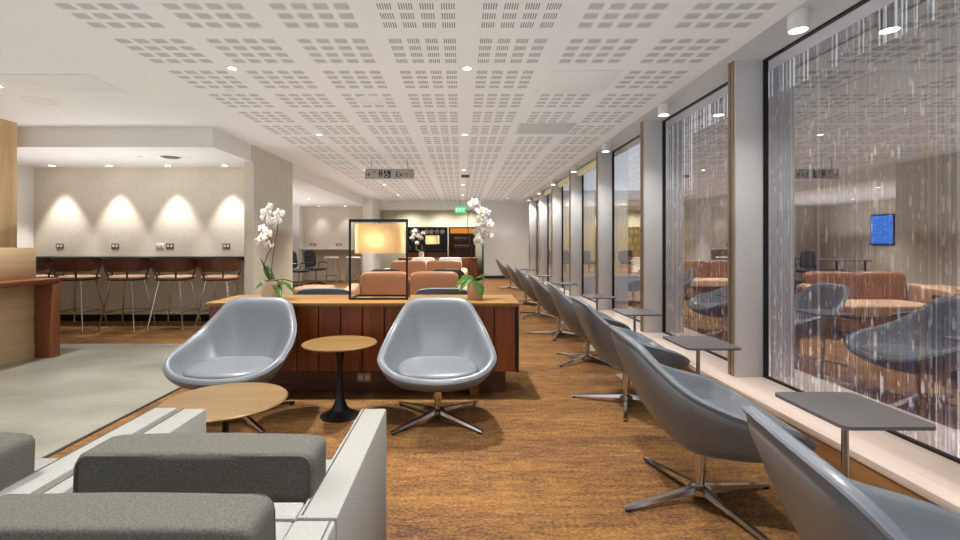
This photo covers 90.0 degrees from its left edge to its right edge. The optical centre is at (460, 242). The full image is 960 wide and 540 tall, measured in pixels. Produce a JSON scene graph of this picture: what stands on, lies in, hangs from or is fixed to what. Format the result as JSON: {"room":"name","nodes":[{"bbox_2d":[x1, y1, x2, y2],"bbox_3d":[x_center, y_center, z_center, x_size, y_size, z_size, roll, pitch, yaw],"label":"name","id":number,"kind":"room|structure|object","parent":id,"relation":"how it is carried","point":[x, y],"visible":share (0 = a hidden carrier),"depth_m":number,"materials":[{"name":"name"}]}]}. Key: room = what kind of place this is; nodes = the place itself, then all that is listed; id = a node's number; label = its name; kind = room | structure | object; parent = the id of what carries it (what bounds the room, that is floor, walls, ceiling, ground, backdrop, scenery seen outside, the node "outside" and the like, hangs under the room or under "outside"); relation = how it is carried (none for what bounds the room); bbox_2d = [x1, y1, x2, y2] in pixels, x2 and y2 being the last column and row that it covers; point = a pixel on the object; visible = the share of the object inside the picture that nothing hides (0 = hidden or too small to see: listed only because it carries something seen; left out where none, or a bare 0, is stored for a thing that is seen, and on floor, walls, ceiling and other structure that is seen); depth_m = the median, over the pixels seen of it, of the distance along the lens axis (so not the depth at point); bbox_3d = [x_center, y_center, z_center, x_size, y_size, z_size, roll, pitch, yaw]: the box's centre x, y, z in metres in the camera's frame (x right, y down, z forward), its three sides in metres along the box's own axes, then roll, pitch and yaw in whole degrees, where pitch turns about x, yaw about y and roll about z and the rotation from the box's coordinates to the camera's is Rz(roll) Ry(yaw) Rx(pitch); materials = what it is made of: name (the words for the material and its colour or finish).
{"room":"airport lounge","nodes":[
{"label":"airport lounge","id":0,"kind":"room"},
{"bbox_2d":[0,119,16,247],"bbox_3d":[-6.340,-0.100,3.800,2.320,2.600,3.600,0,0,0],"label":"wall","id":1,"kind":"structure","parent":0,"point":[8,129],"depth_m":5.50,"materials":[{"name":"brown wood"}]},
{"bbox_2d":[17,165,33,247],"bbox_3d":[-6.650,0.020,6.360,0.100,2.360,2.320,0,0,0],"label":"wall","id":2,"kind":"structure","parent":0,"point":[25,175],"depth_m":7.27,"materials":[{"name":"paint"}]},
{"bbox_2d":[0,344,181,457],"bbox_3d":[-5.660,1.208,1.350,6.680,0.023,8.700,0,0,0],"label":"floor","id":3,"kind":"structure","parent":0,"point":[58,401],"depth_m":3.95,"materials":[{"name":"beige stone"}]},
{"bbox_2d":[0,248,59,366],"bbox_3d":[-4.675,0.625,3.695,0.850,1.150,2.790,0,0,0],"label":"counter","id":4,"kind":"object","parent":3,"relation":"on","point":[18,279],"visible":1,"depth_m":4.89,"materials":[{"name":"brown wood"}]},
{"bbox_2d":[0,278,59,288],"bbox_3d":[-4.600,0.397,3.695,0.700,0.054,2.790,0,0,0],"label":"countertop","id":5,"kind":"structure","parent":4,"relation":"on","point":[33,281],"depth_m":4.74,"materials":[{"name":"red wood"}]},
{"bbox_2d":[34,168,243,313],"bbox_3d":[-4.850,0.020,7.470,3.500,2.360,0.100,0,0,0],"label":"wall","id":6,"kind":"structure","parent":0,"point":[87,210],"depth_m":7.42,"materials":[{"name":"beige paint"}]},
{"bbox_2d":[17,127,363,206],"bbox_3d":[-6.000,-1.340,11.000,6.000,0.360,10.400,0,0,0],"label":"ceiling","id":7,"kind":"structure","parent":0,"point":[37,147],"depth_m":6.15,"materials":[{"name":"white paint"}]},
{"bbox_2d":[151,154,189,159],"bbox_3d":[-3.900,-1.150,6.450,0.450,0.020,0.450,0,0,0],"label":"ceiling vent","id":8,"kind":"object","parent":7,"relation":"in","point":[161,156],"visible":1,"depth_m":6.41,"materials":[{"name":"white metal"}]},
{"bbox_2d":[244,145,292,294],"bbox_3d":[-3.033,-0.100,7.660,0.135,2.600,1.580,0,0,0],"label":"column","id":9,"kind":"structure","parent":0,"point":[268,177],"depth_m":7.32,"materials":[{"name":"beige paint"}]},
{"bbox_2d":[304,207,362,279],"bbox_3d":[-4.925,0.020,15.450,3.750,2.360,0.100,0,0,0],"label":"wall","id":10,"kind":"structure","parent":0,"point":[325,227],"depth_m":15.40,"materials":[{"name":"beige paint"}]},
{"bbox_2d":[0,0,806,201],"bbox_3d":[-3.500,-1.460,6.600,11.000,0.120,19.200,0,0,0],"label":"ceiling","id":11,"kind":"structure","parent":0,"point":[303,66],"depth_m":3.81,"materials":[{"name":"white paint"}]},
{"bbox_2d":[20,96,60,105],"bbox_3d":[-4.140,-1.396,4.730,0.300,0.008,0.300,0,0,0],"label":"ceiling speaker","id":12,"kind":"object","parent":11,"relation":"attached to","point":[36,100],"visible":1,"depth_m":4.72,"materials":[{"name":"white paint"}]},
{"bbox_2d":[25,98,55,104],"bbox_3d":[-4.140,-1.396,4.730,0.236,0.004,0.236,0,0,0],"label":"grille","id":13,"kind":"object","parent":12,"relation":"attached to","point":[41,101],"depth_m":4.73,"materials":[{"name":"white metal"}]},
{"bbox_2d":[0,74,126,92],"bbox_3d":[-3.550,-1.397,4.220,0.900,0.005,0.480,0,0,0],"label":"access panel","id":14,"kind":"object","parent":11,"relation":"attached to","point":[32,83],"visible":1,"depth_m":4.20,"materials":[{"name":"white paint"}]},
{"bbox_2d":[356,95,386,104],"bbox_3d":[-0.880,-1.396,4.700,0.300,0.008,0.300,0,0,0],"label":"ceiling speaker","id":15,"kind":"object","parent":11,"relation":"attached to","point":[366,99],"visible":1,"depth_m":4.69,"materials":[{"name":"white paint"}]},
{"bbox_2d":[359,97,382,103],"bbox_3d":[-0.880,-1.396,4.700,0.236,0.004,0.236,0,0,0],"label":"grille","id":16,"kind":"object","parent":15,"relation":"attached to","point":[364,100],"depth_m":4.70,"materials":[{"name":"white metal"}]},
{"bbox_2d":[365,159,413,178],"bbox_3d":[-1.190,-1.232,7.994,0.820,0.335,0.052,0,0,0],"label":"hanging sign","id":17,"kind":"object","parent":11,"relation":"hanging from","point":[371,173],"visible":1,"depth_m":7.98,"materials":[{"name":"metal"}]},
{"bbox_2d":[455,200,465,212],"bbox_3d":[-0.020,-1.185,15.598,0.360,0.430,0.045,0,0,0],"label":"exit sign","id":18,"kind":"object","parent":11,"relation":"hanging from","point":[458,209],"visible":1,"depth_m":15.58,"materials":[{"name":"green plastic"}]},
{"bbox_2d":[514,123,576,133],"bbox_3d":[1.020,-1.395,5.870,0.680,0.011,0.540,0,0,0],"label":"access panel","id":19,"kind":"object","parent":11,"relation":"in","point":[523,128],"visible":1,"depth_m":5.82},
{"bbox_2d":[543,70,622,92],"bbox_3d":[1.035,-1.397,4.170,0.560,0.006,0.560,0,0,0],"label":"access panel","id":20,"kind":"object","parent":11,"relation":"attached to","point":[560,81],"visible":1,"depth_m":4.14,"materials":[{"name":"white paint"}]},
{"bbox_2d":[602,143,609,151],"bbox_3d":[2.065,-1.356,6.840,0.112,0.112,0.112,0,0,0],"label":"light","id":21,"kind":"object","parent":11,"relation":"attached to","point":[605,146],"visible":0.99,"depth_m":6.79,"materials":[{"name":"white paint"}]},
{"bbox_2d":[658,103,669,116],"bbox_3d":[2.065,-1.356,4.890,0.112,0.112,0.112,0,0,0],"label":"light","id":22,"kind":"object","parent":11,"relation":"attached to","point":[663,108],"visible":0.99,"depth_m":4.85,"materials":[{"name":"white paint"}]},
{"bbox_2d":[787,8,808,33],"bbox_3d":[2.065,-1.356,2.940,0.112,0.112,0.112,0,0,0],"label":"light","id":23,"kind":"object","parent":11,"relation":"attached to","point":[798,19],"visible":1,"depth_m":2.90,"materials":[{"name":"white paint"}]},
{"bbox_2d":[34,274,800,539],"bbox_3d":[-3.285,1.250,8.000,11.430,0.100,22.000,0,0,0],"label":"floor","id":24,"kind":"structure","parent":0,"point":[546,463],"depth_m":2.72,"materials":[{"name":"carpet"}]},
{"bbox_2d":[34,258,62,325],"bbox_3d":[-6.044,0.707,6.730,0.617,0.991,0.510,0,0,0],"label":"bar stool","id":25,"kind":"object","parent":24,"relation":"on","point":[42,264],"visible":0.26,"depth_m":6.66,"materials":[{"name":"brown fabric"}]},
{"bbox_2d":[51,258,108,331],"bbox_3d":[-5.374,0.707,6.730,0.617,0.991,0.510,0,0,0],"label":"bar stool","id":26,"kind":"object","parent":24,"relation":"on","point":[80,264],"visible":0.91,"depth_m":6.56,"materials":[{"name":"brown wood"}]},
{"bbox_2d":[0,407,176,495],"bbox_3d":[-1.407,0.848,1.413,0.745,0.705,0.705,0,0,0],"label":"armchair","id":27,"kind":"object","parent":24,"relation":"on","point":[21,472],"visible":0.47,"depth_m":1.24,"materials":[{"name":"white leather"}]},
{"bbox_2d":[0,432,34,489],"bbox_3d":[-1.397,0.642,1.200,0.566,0.294,0.142,0,0,0],"label":"cushion","id":28,"kind":"object","parent":27,"relation":"on","point":[17,450],"depth_m":1.21,"materials":[{"name":"grey fabric"}]},
{"bbox_2d":[34,458,58,470],"bbox_3d":[-1.407,0.850,1.455,0.551,0.150,0.620,0,0,0],"label":"seat cushion","id":29,"kind":"object","parent":27,"relation":"on","point":[39,462],"depth_m":1.71,"materials":[{"name":"white fabric"}]},
{"bbox_2d":[42,387,181,457],"bbox_3d":[-2.322,1.198,1.350,0.025,0.005,8.700,0,0,0],"label":"trim","id":30,"kind":"structure","parent":24,"relation":"on","point":[165,395],"depth_m":3.14,"materials":[{"name":"grey metal"}]},
{"bbox_2d":[97,258,156,331],"bbox_3d":[-4.676,0.707,6.730,0.617,0.991,0.510,0,0,0],"label":"bar stool","id":31,"kind":"object","parent":24,"relation":"on","point":[131,264],"visible":1,"depth_m":6.56,"materials":[{"name":"brown wood"}]},
{"bbox_2d":[34,256,243,320],"bbox_3d":[-4.850,0.703,7.219,3.480,0.995,0.398,0,0,0],"label":"bar counter","id":32,"kind":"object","parent":24,"relation":"on","point":[64,317],"depth_m":7.38,"materials":[{"name":"black paint"}]},
{"bbox_2d":[36,256,243,259],"bbox_3d":[-4.850,0.225,7.219,3.480,0.040,0.398,0,0,0],"label":"countertop","id":33,"kind":"structure","parent":32,"relation":"on","point":[44,257],"depth_m":7.02,"materials":[{"name":"brown wood"}]},
{"bbox_2d":[0,492,335,539],"bbox_3d":[-0.642,0.848,0.690,0.745,0.705,0.705,0,0,0],"label":"armchair","id":34,"kind":"object","parent":24,"relation":"on","point":[100,515],"visible":1,"depth_m":0.88,"materials":[{"name":"grey fabric"}]},
{"bbox_2d":[146,258,201,331],"bbox_3d":[-4.013,0.707,6.730,0.617,0.991,0.510,0,0,0],"label":"bar stool","id":35,"kind":"object","parent":24,"relation":"on","point":[180,264],"visible":1,"depth_m":6.55,"materials":[{"name":"brown wood"}]},
{"bbox_2d":[40,408,385,539],"bbox_3d":[-0.642,0.848,1.403,0.745,0.705,0.705,0,0,0],"label":"armchair","id":36,"kind":"object","parent":24,"relation":"on","point":[177,454],"visible":0.7,"depth_m":1.14,"materials":[{"name":"grey fabric"}]},
{"bbox_2d":[77,433,325,504],"bbox_3d":[-0.632,0.642,1.190,0.566,0.294,0.142,0,0,0],"label":"cushion","id":37,"kind":"object","parent":36,"relation":"on","point":[289,469],"depth_m":1.13,"materials":[{"name":"grey fabric"}]},
{"bbox_2d":[193,258,243,331],"bbox_3d":[-3.371,0.707,6.730,0.617,0.991,0.510,0,0,0],"label":"bar stool","id":38,"kind":"object","parent":24,"relation":"on","point":[227,264],"visible":0.95,"depth_m":6.54,"materials":[{"name":"brown wood"}]},
{"bbox_2d":[157,382,287,432],"bbox_3d":[-1.100,0.964,2.240,0.552,0.472,0.552,0,0,0],"label":"round table","id":39,"kind":"object","parent":24,"relation":"on","point":[223,403],"visible":0.48,"depth_m":2.23,"materials":[{"name":"brown wood"}]},
{"bbox_2d":[162,297,296,432],"bbox_3d":[-1.525,0.806,3.283,0.773,0.788,0.794,0,0,-1],"label":"lounge chair","id":40,"kind":"object","parent":24,"relation":"on","point":[249,339],"visible":0.88,"depth_m":3.43,"materials":[{"name":"grey plastic"}]},
{"bbox_2d":[183,356,273,378],"bbox_3d":[-1.523,0.834,3.190,0.530,0.078,0.500,0,0,-1],"label":"seat cushion","id":41,"kind":"object","parent":40,"relation":"on","point":[200,367],"depth_m":3.10,"materials":[{"name":"grey leather"}]},
{"bbox_2d":[293,206,303,280],"bbox_3d":[-5.275,0.020,15.200,0.450,2.360,0.400,0,0,0],"label":"pier","id":42,"kind":"object","parent":24,"relation":"on","point":[298,211],"visible":0.36,"depth_m":15.00,"materials":[{"name":"paint"}]},
{"bbox_2d":[293,251,309,286],"bbox_3d":[-4.249,0.705,12.614,0.602,0.990,0.600,0,0,15],"label":"office chair","id":43,"kind":"object","parent":24,"relation":"on","point":[295,263],"visible":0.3,"depth_m":12.59,"materials":[{"name":"black paint"}]},
{"bbox_2d":[293,285,335,294],"bbox_3d":[-2.050,0.900,6.750,0.500,0.600,0.500,0,0,0],"label":"ottoman","id":44,"kind":"object","parent":24,"relation":"on","point":[296,289],"visible":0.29,"depth_m":6.62,"materials":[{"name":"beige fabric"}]},
{"bbox_2d":[304,250,326,284],"bbox_3d":[-4.042,0.705,13.413,0.602,0.990,0.600,0,0,25],"label":"office chair","id":45,"kind":"object","parent":24,"relation":"on","point":[309,255],"visible":0.79,"depth_m":13.39,"materials":[{"name":"black"}]},
{"bbox_2d":[296,288,352,294],"bbox_3d":[-1.270,0.806,4.787,0.773,0.788,0.794,0,0,0],"label":"lounge chair","id":46,"kind":"object","parent":24,"relation":"on","point":[306,291],"visible":0.03,"depth_m":4.40,"materials":[{"name":"grey plastic"}]},
{"bbox_2d":[299,248,362,280],"bbox_3d":[-4.050,0.685,15.170,1.980,1.030,0.440,0,0,0],"label":"bar table","id":47,"kind":"object","parent":24,"relation":"on","point":[302,275],"depth_m":15.00,"materials":[{"name":"white paint"}]},
{"bbox_2d":[299,248,354,249],"bbox_3d":[-4.050,0.190,15.170,1.980,0.040,0.440,0,0,0],"label":"countertop","id":48,"kind":"structure","parent":47,"relation":"on","point":[299,248],"depth_m":14.95,"materials":[{"name":"white paint"}]},
{"bbox_2d":[322,257,340,281],"bbox_3d":[-3.912,0.806,14.500,0.464,0.792,0.424,0,0,0],"label":"counter stool","id":49,"kind":"object","parent":24,"relation":"on","point":[328,258],"visible":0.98,"depth_m":14.35,"materials":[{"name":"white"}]},
{"bbox_2d":[301,335,376,422],"bbox_3d":[-0.840,0.945,3.330,0.510,0.511,0.510,0,0,0],"label":"pedestal table","id":50,"kind":"object","parent":24,"relation":"on","point":[340,411],"visible":1,"depth_m":3.29,"materials":[{"name":"brown wood"}]},
{"bbox_2d":[344,257,360,282],"bbox_3d":[-3.263,0.806,14.500,0.464,0.792,0.424,0,0,0],"label":"counter stool","id":51,"kind":"object","parent":24,"relation":"on","point":[347,258],"visible":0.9,"depth_m":14.34,"materials":[{"name":"silver metal"}]},
{"bbox_2d":[204,295,519,396],"bbox_3d":[-0.767,0.833,4.020,2.445,0.735,0.600,0,0,0],"label":"base cabinet","id":52,"kind":"object","parent":24,"relation":"on","point":[317,316],"visible":0.45,"depth_m":3.75,"materials":[{"name":"brown wood"}]},
{"bbox_2d":[254,202,293,297],"bbox_3d":[-1.533,0.068,3.970,0.331,0.795,0.187,0,0,0],"label":"potted orchid","id":53,"kind":"object","parent":52,"relation":"on","point":[271,287],"visible":0.99,"depth_m":3.93,"materials":[{"name":"white plant"}]},
{"bbox_2d":[357,373,370,381],"bbox_3d":[-0.770,1.065,3.805,0.110,0.070,0.009,0,0,0],"label":"power outlet","id":54,"kind":"object","parent":52,"relation":"attached to","point":[361,377],"visible":1,"depth_m":3.80,"materials":[{"name":"brown metal"}]},
{"bbox_2d":[349,219,409,299],"bbox_3d":[-0.675,0.135,4.056,0.483,0.660,0.268,0,0,0],"label":"table lamp","id":55,"kind":"object","parent":52,"relation":"on","point":[369,238],"visible":1,"depth_m":3.94,"materials":[{"name":"beige fabric"}]},
{"bbox_2d":[455,198,493,299],"bbox_3d":[0.118,0.049,3.942,0.306,0.833,0.178,0,0,12],"label":"potted orchid","id":56,"kind":"object","parent":52,"relation":"on","point":[475,287],"visible":1,"depth_m":3.90,"materials":[{"name":"white plant"}]},
{"bbox_2d":[363,198,379,272],"bbox_3d":[-2.900,-0.100,15.600,0.300,2.600,1.400,0,0,0],"label":"wall pier","id":57,"kind":"object","parent":24,"relation":"on","point":[371,208],"visible":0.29,"depth_m":14.90,"materials":[{"name":"paint"}]},
{"bbox_2d":[372,269,409,292],"bbox_3d":[-1.200,0.806,8.007,0.773,0.788,0.794,0,0,0],"label":"lounge chair","id":58,"kind":"object","parent":24,"relation":"on","point":[374,269],"visible":0.04,"depth_m":7.62,"materials":[{"name":"grey leather"}]},
{"bbox_2d":[344,271,466,294],"bbox_3d":[-0.707,0.795,6.307,1.640,0.810,0.754,0,0,0],"label":"sofa","id":59,"kind":"object","parent":24,"relation":"on","point":[371,282],"visible":0.34,"depth_m":6.52,"materials":[{"name":"beige leather"}]},
{"bbox_2d":[412,257,434,262],"bbox_3d":[-1.035,0.795,12.915,0.640,0.810,0.590,0,0,0],"label":"tub chair","id":60,"kind":"object","parent":24,"relation":"on","point":[425,259],"visible":0.17,"depth_m":13.10,"materials":[{"name":"white fabric"}]},
{"bbox_2d":[384,260,467,293],"bbox_3d":[-0.780,0.795,10.407,1.860,0.810,0.754,0,0,0],"label":"sofa","id":61,"kind":"object","parent":24,"relation":"on","point":[413,265],"visible":0.27,"depth_m":10.62,"materials":[{"name":"beige leather"}]},
{"bbox_2d":[408,227,447,256],"bbox_3d":[-1.247,0.307,17.800,1.503,1.787,0.400,0,0,0],"label":"bar cabinet","id":62,"kind":"object","parent":24,"relation":"on","point":[441,249],"visible":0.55,"depth_m":17.95,"materials":[{"name":"black paint"}]},
{"bbox_2d":[377,297,496,434],"bbox_3d":[-0.160,0.806,3.283,0.773,0.788,0.794,0,0,-2],"label":"lounge chair","id":63,"kind":"object","parent":24,"relation":"on","point":[437,345],"visible":1,"depth_m":3.38,"materials":[{"name":"grey leather"}]},
{"bbox_2d":[397,356,477,378],"bbox_3d":[-0.157,0.834,3.190,0.530,0.078,0.500,0,0,-2],"label":"seat cushion","id":64,"kind":"object","parent":63,"relation":"on","point":[408,367],"depth_m":3.09,"materials":[{"name":"grey leather"}]},
{"bbox_2d":[398,257,477,278],"bbox_3d":[-0.671,0.818,14.235,2.333,0.765,0.530,0,0,0],"label":"base cabinet","id":65,"kind":"object","parent":24,"relation":"on","point":[466,261],"visible":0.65,"depth_m":14.00,"materials":[{"name":"red wood"}]},
{"bbox_2d":[410,228,424,256],"bbox_3d":[-1.254,0.001,14.126,0.504,0.868,0.167,0,0,-9],"label":"potted orchid","id":66,"kind":"object","parent":65,"relation":"on","point":[421,253],"visible":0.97,"depth_m":14.10,"materials":[{"name":"white plant"}]},
{"bbox_2d":[424,234,439,257],"bbox_3d":[-0.851,0.087,14.325,0.478,0.695,0.270,0,0,0],"label":"table lamp","id":67,"kind":"object","parent":65,"relation":"on","point":[430,238],"visible":0.94,"depth_m":14.21,"materials":[{"name":"beige fabric"}]},
{"bbox_2d":[414,288,466,294],"bbox_3d":[-0.170,0.806,4.787,0.773,0.788,0.794,0,0,0],"label":"lounge chair","id":68,"kind":"object","parent":24,"relation":"on","point":[425,291],"visible":0.03,"depth_m":4.40,"materials":[{"name":"grey plastic"}]},
{"bbox_2d":[433,269,464,278],"bbox_3d":[-0.220,0.806,8.007,0.773,0.788,0.794,0,0,0],"label":"lounge chair","id":69,"kind":"object","parent":24,"relation":"on","point":[460,273],"visible":0.02,"depth_m":7.63,"materials":[{"name":"grey plastic"}]},
{"bbox_2d":[439,257,461,267],"bbox_3d":[-0.296,0.795,12.915,0.640,0.810,0.590,0,0,0],"label":"tub chair","id":70,"kind":"object","parent":24,"relation":"on","point":[441,258],"visible":0.14,"depth_m":13.10,"materials":[{"name":"white fabric"}]},
{"bbox_2d":[448,227,474,256],"bbox_3d":[0.037,0.307,17.800,0.990,1.787,0.400,0,0,0],"label":"shelf unit","id":71,"kind":"object","parent":24,"relation":"on","point":[453,251],"visible":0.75,"depth_m":17.95,"materials":[{"name":"brown wood"}]},
{"bbox_2d":[496,259,525,289],"bbox_3d":[1.307,0.806,12.600,0.794,0.788,0.773,0,0,0],"label":"lounge chair","id":72,"kind":"object","parent":24,"relation":"on","point":[503,269],"visible":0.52,"depth_m":12.38,"materials":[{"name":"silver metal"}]},
{"bbox_2d":[506,264,541,303],"bbox_3d":[1.287,0.806,9.500,0.794,0.788,0.773,0,0,0],"label":"lounge chair","id":73,"kind":"object","parent":24,"relation":"on","point":[511,271],"visible":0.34,"depth_m":9.32,"materials":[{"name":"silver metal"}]},
{"bbox_2d":[515,268,554,318],"bbox_3d":[1.287,0.806,7.899,0.794,0.788,0.773,0,0,2],"label":"lounge chair","id":74,"kind":"object","parent":24,"relation":"on","point":[524,281],"visible":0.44,"depth_m":7.70,"materials":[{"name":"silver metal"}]},
{"bbox_2d":[534,275,553,308],"bbox_3d":[1.520,0.900,8.850,0.316,0.600,0.370,0,0,0],"label":"side table","id":75,"kind":"object","parent":24,"relation":"on","point":[542,276],"visible":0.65,"depth_m":8.85,"materials":[{"name":"metal"}]},
{"bbox_2d":[528,274,576,340],"bbox_3d":[1.277,0.806,6.250,0.794,0.788,0.773,0,0,0],"label":"lounge chair","id":76,"kind":"object","parent":24,"relation":"on","point":[543,295],"visible":0.48,"depth_m":6.06,"materials":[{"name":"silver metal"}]},
{"bbox_2d":[552,282,577,324],"bbox_3d":[1.550,0.900,7.150,0.316,0.600,0.370,0,0,0],"label":"side table","id":77,"kind":"object","parent":24,"relation":"on","point":[555,283],"visible":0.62,"depth_m":7.11,"materials":[{"name":"metal"}]},
{"bbox_2d":[547,283,630,366],"bbox_3d":[1.287,0.806,4.880,0.794,0.788,0.773,0,0,1],"label":"lounge chair","id":78,"kind":"object","parent":24,"relation":"on","point":[564,306],"visible":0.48,"depth_m":4.69,"materials":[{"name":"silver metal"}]},
{"bbox_2d":[581,294,615,351],"bbox_3d":[1.555,0.900,5.450,0.316,0.600,0.370,0,0,0],"label":"side table","id":79,"kind":"object","parent":24,"relation":"on","point":[589,296],"visible":0.6,"depth_m":5.38,"materials":[{"name":"metal"}]},
{"bbox_2d":[570,296,689,421],"bbox_3d":[1.247,0.806,3.600,0.794,0.788,0.773,0,0,0],"label":"lounge chair","id":80,"kind":"object","parent":24,"relation":"on","point":[597,330],"visible":0.71,"depth_m":3.40,"materials":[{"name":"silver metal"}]},
{"bbox_2d":[612,309,661,385],"bbox_3d":[1.530,0.900,4.200,0.316,0.600,0.370,0,0,0],"label":"side table","id":81,"kind":"object","parent":24,"relation":"on","point":[626,312],"visible":0.56,"depth_m":4.19,"materials":[{"name":"metal"}]},
{"bbox_2d":[663,336,740,450],"bbox_3d":[1.450,0.900,2.915,0.316,0.600,0.370,0,0,0],"label":"side table","id":82,"kind":"object","parent":24,"relation":"on","point":[693,343],"visible":0.52,"depth_m":2.89,"materials":[{"name":"metal"}]},
{"bbox_2d":[609,325,817,539],"bbox_3d":[1.127,0.806,2.249,0.798,0.788,0.778,0,0,4],"label":"lounge chair","id":83,"kind":"object","parent":24,"relation":"on","point":[702,414],"visible":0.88,"depth_m":2.05,"materials":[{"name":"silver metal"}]},
{"bbox_2d":[742,405,959,539],"bbox_3d":[1.077,0.806,0.998,0.794,0.788,0.773,0,0,10],"label":"lounge chair","id":84,"kind":"object","parent":24,"relation":"on","point":[821,503],"visible":1,"depth_m":1.01,"materials":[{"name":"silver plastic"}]},
{"bbox_2d":[775,392,935,477],"bbox_3d":[1.410,0.900,1.750,0.316,0.600,0.370,0,0,0],"label":"side table","id":85,"kind":"object","parent":24,"relation":"on","point":[847,411],"visible":0.86,"depth_m":1.72,"materials":[{"name":"grey laminate"}]},
{"bbox_2d":[380,202,528,275],"bbox_3d":[-0.210,-0.100,16.260,5.080,2.600,0.120,0,0,0],"label":"wall","id":86,"kind":"structure","parent":0,"point":[509,244],"depth_m":16.20,"materials":[{"name":"paint"}]},
{"bbox_2d":[380,210,481,273],"bbox_3d":[-1.150,-0.100,18.450,4.100,2.600,0.100,0,0,0],"label":"wall niche","id":87,"kind":"object","parent":86,"relation":"in","point":[416,218],"depth_m":18.40,"materials":[{"name":"beige paint"}]},
{"bbox_2d":[484,276,506,278],"bbox_3d":[1.545,1.150,16.192,1.530,0.100,0.015,0,0,0],"label":"baseboard","id":88,"kind":"structure","parent":86,"relation":"attached to","point":[486,277],"depth_m":16.19,"materials":[{"name":"brown wood"}]},
{"bbox_2d":[522,0,860,200],"bbox_3d":[2.265,-1.556,6.600,0.530,0.288,19.200,0,0,0],"label":"trim","id":89,"kind":"structure","parent":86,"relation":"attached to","point":[774,38],"depth_m":3.84,"materials":[{"name":"white paint"}]},
{"bbox_2d":[482,237,483,276],"bbox_3d":[0.850,-0.100,17.410,0.100,2.600,2.180,0,0,0],"label":"wall","id":90,"kind":"structure","parent":0,"point":[482,237],"depth_m":17.07,"materials":[{"name":"green paint"}]},
{"bbox_2d":[529,197,536,275],"bbox_3d":[2.233,-0.190,15.500,0.254,2.445,1.400,0,0,0],"label":"window","id":91,"kind":"structure","parent":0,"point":[532,204],"depth_m":14.80,"materials":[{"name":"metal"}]},
{"bbox_2d":[682,367,940,506],"bbox_3d":[2.178,1.137,6.600,0.425,0.127,19.200,0,0,0],"label":"wall","id":92,"kind":"structure","parent":0,"point":[859,472],"depth_m":2.37,"materials":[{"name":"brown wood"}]},
{"bbox_2d":[537,191,546,280],"bbox_3d":[2.233,-0.190,13.875,0.254,2.445,1.850,0,0,0],"label":"window","id":93,"kind":"structure","parent":92,"relation":"in","point":[542,202],"depth_m":12.95,"materials":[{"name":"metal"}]},
{"bbox_2d":[547,182,561,287],"bbox_3d":[2.233,-0.190,12.025,0.254,2.445,1.850,0,0,0],"label":"window","id":94,"kind":"structure","parent":92,"relation":"in","point":[554,199],"depth_m":11.10,"materials":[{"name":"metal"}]},
{"bbox_2d":[562,170,581,296],"bbox_3d":[2.233,-0.190,10.175,0.254,2.445,1.850,0,0,0],"label":"window","id":95,"kind":"structure","parent":92,"relation":"in","point":[572,191],"depth_m":9.25,"materials":[{"name":"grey metal"}]},
{"bbox_2d":[558,176,568,187],"bbox_3d":[2.268,-1.333,10.225,0.085,0.125,1.710,0,0,0],"label":"roller blind","id":96,"kind":"object","parent":95,"relation":"attached to","point":[565,181],"visible":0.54,"depth_m":10.43,"materials":[{"name":"beige fabric"}]},
{"bbox_2d":[582,151,611,309],"bbox_3d":[2.233,-0.190,8.325,0.254,2.445,1.850,0,0,0],"label":"window","id":97,"kind":"structure","parent":92,"relation":"in","point":[596,183],"depth_m":7.40,"materials":[{"name":"glass"}]},
{"bbox_2d":[577,159,595,176],"bbox_3d":[2.268,-1.333,8.375,0.085,0.125,1.710,0,0,0],"label":"roller blind","id":98,"kind":"object","parent":97,"relation":"attached to","point":[592,165],"visible":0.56,"depth_m":8.51,"materials":[{"name":"beige fabric"}]},
{"bbox_2d":[612,121,661,331],"bbox_3d":[2.233,-0.190,6.475,0.254,2.445,1.850,0,0,0],"label":"window","id":99,"kind":"structure","parent":92,"relation":"in","point":[636,164],"depth_m":6.34,"materials":[{"name":"glass"}]},
{"bbox_2d":[662,60,762,376],"bbox_3d":[2.233,-0.190,4.625,0.254,2.445,1.850,0,0,0],"label":"window","id":100,"kind":"structure","parent":92,"relation":"in","point":[712,147],"depth_m":4.35,"materials":[{"name":"clear glass"}]},
{"bbox_2d":[525,274,959,514],"bbox_3d":[2.170,1.053,6.600,0.440,0.040,19.200,0,0,0],"label":"window sill","id":101,"kind":"structure","parent":92,"relation":"on","point":[935,477],"depth_m":2.51,"materials":[{"name":"beige stone"}]},
{"bbox_2d":[763,0,959,463],"bbox_3d":[2.233,-0.190,2.775,0.254,2.445,1.850,0,0,0],"label":"window","id":102,"kind":"structure","parent":92,"relation":"in","point":[861,111],"depth_m":2.76,"materials":[{"name":"clear glass"}]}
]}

